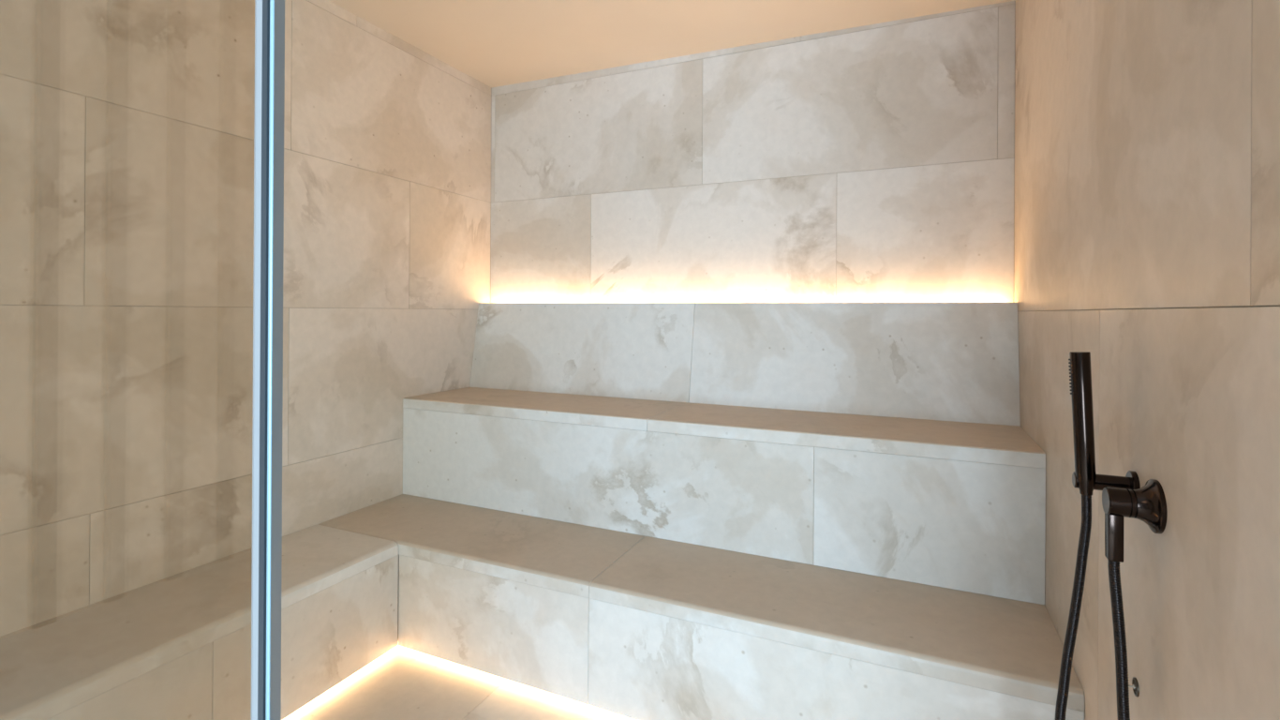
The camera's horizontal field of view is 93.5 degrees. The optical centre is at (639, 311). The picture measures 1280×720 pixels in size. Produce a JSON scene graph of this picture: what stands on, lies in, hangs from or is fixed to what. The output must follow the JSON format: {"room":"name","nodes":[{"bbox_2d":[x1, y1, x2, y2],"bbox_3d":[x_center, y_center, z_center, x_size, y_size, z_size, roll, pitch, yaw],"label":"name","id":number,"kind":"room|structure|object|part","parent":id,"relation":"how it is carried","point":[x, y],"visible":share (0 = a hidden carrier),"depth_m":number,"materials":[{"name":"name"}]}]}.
{"room":"spa","nodes":[
{"label":"spa","id":0,"kind":"room"},
{"bbox_2d":[0,0,491,636],"bbox_3d":[-1.351,-0.012,2.405,0.120,2.540,2.200,0,0,24],"label":"wall","id":1,"kind":"structure","parent":0,"point":[127,126],"depth_m":1.99,"materials":[{"name":"stone"}]},
{"bbox_2d":[282,640,635,719],"bbox_3d":[-0.134,1.314,1.904,2.722,0.100,2.300,0,0,24],"label":"floor","id":2,"kind":"structure","parent":0,"point":[402,683],"depth_m":1.97,"materials":[{"name":"stone"}]},
{"bbox_2d":[0,523,398,719],"bbox_3d":[-1.322,1.053,1.804,0.435,0.408,1.119,0,0,24],"label":"stone bench","id":3,"kind":"object","parent":2,"relation":"on","point":[178,646],"visible":1,"depth_m":1.69,"materials":[{"name":"stone"}]},
{"bbox_2d":[319,493,1084,719],"bbox_3d":[-0.050,1.061,2.087,2.520,0.408,0.445,0,0,24],"label":"stone bench","id":4,"kind":"object","parent":2,"relation":"on","point":[631,625],"visible":0.94,"depth_m":1.82,"materials":[{"name":"stone"}]},
{"bbox_2d":[402,302,1045,604],"bbox_3d":[0.172,0.613,2.573,2.520,1.306,0.630,0,0,24],"label":"stone bench","id":5,"kind":"object","parent":2,"relation":"on","point":[885,439],"visible":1,"depth_m":2.35,"materials":[{"name":"stone"}]},
{"bbox_3d":[0.173,0.434,2.573,2.520,0.046,0.630,0,0,24],"label":"seat","id":6,"kind":"part","parent":5,"relation":"part of","materials":[{"name":"stone"}]},
{"bbox_3d":[0.270,0.186,2.784,2.520,0.451,0.168,0,0,24],"label":"backrest","id":7,"kind":"part","parent":5,"relation":"part of","materials":[{"name":"stone"}]},
{"bbox_2d":[328,0,1015,88],"bbox_3d":[-0.136,-1.282,1.871,2.762,0.128,2.420,0,0,24],"label":"ceiling","id":8,"kind":"structure","parent":0,"point":[496,43],"depth_m":2.61,"materials":[{"name":"beige paint"}]},
{"bbox_2d":[490,0,1015,302],"bbox_3d":[0.332,-0.002,2.917,2.762,2.540,0.120,0,0,24],"label":"wall","id":9,"kind":"structure","parent":0,"point":[871,163],"depth_m":2.73,"materials":[{"name":"stone"}]},
{"bbox_2d":[1013,0,1279,719],"bbox_3d":[1.057,0.000,1.315,0.120,2.540,2.200,0,0,24],"label":"wall","id":10,"kind":"structure","parent":0,"point":[1147,232],"depth_m":0.94,"materials":[{"name":"stone"}]},
{"bbox_2d":[1071,470,1140,490],"bbox_3d":[0.833,0.307,1.081,0.090,0.050,0.050,0,0,24],"label":"holder","id":11,"kind":"object","parent":10,"relation":"attached to","point":[1130,481],"visible":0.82,"depth_m":1.06,"materials":[{"name":"black metal"}]},
{"bbox_2d":[1068,351,1096,495],"bbox_3d":[0.799,0.201,1.088,0.042,0.257,0.031,0,0,24],"label":"shower","id":12,"kind":"object","parent":11,"relation":"in","point":[1080,368],"visible":1,"depth_m":1.07,"materials":[{"name":"black metal"}]},
{"bbox_2d":[1054,493,1130,719],"bbox_3d":[0.778,0.707,1.039,0.066,0.765,0.138,0,0,0],"label":"shower hose","id":13,"kind":"object","parent":12,"relation":"attached to","point":[1117,607],"visible":1,"depth_m":1.08,"materials":[{"name":"black metal"}]},
{"bbox_3d":[0.870,0.308,1.064,0.008,0.050,0.050,0,0,24],"label":"wall plate","id":14,"kind":"part","parent":11,"relation":"part of","materials":[{"name":"black metal"}]},
{"bbox_2d":[1128,677,1139,697],"bbox_3d":[0.860,0.657,1.055,0.017,0.030,0.030,0,0,24],"label":"wall socket","id":15,"kind":"object","parent":10,"relation":"attached to","point":[1135,684],"visible":0.9,"depth_m":1.05,"materials":[{"name":"brown"}]},
{"bbox_2d":[1101,478,1167,562],"bbox_3d":[0.800,0.340,0.981,0.068,0.137,0.084,0,0,24],"label":"shower mixer","id":16,"kind":"object","parent":10,"relation":"attached to","point":[1147,503],"visible":1,"depth_m":0.97,"materials":[{"name":"black metal"}]},
{"bbox_2d":[1104,512,1124,562],"bbox_3d":[0.780,0.366,0.990,0.021,0.085,0.021,0,0,24],"label":"outlet","id":17,"kind":"object","parent":16,"relation":"attached to","point":[1114,522],"depth_m":0.98,"materials":[{"name":"black metal"}]},
{"bbox_3d":[-0.938,1.307,-0.695,5.400,0.099,3.100,0,0,24],"label":"floor","id":18,"kind":"structure","parent":0,"visible":0},
{"bbox_2d":[251,0,284,719],"bbox_3d":[-1.113,0.003,1.075,1.406,2.510,0.014,0,0,24],"label":"door frame","id":19,"kind":"structure","parent":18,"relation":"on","point":[269,14],"depth_m":0.79,"materials":[{"name":"grey metal"}]},
{"bbox_3d":[-0.475,0.006,0.787,0.005,2.510,0.014,0,0,31],"label":"rail","id":20,"kind":"part","parent":19,"relation":"part of","materials":[{"name":"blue metal"}]}
]}

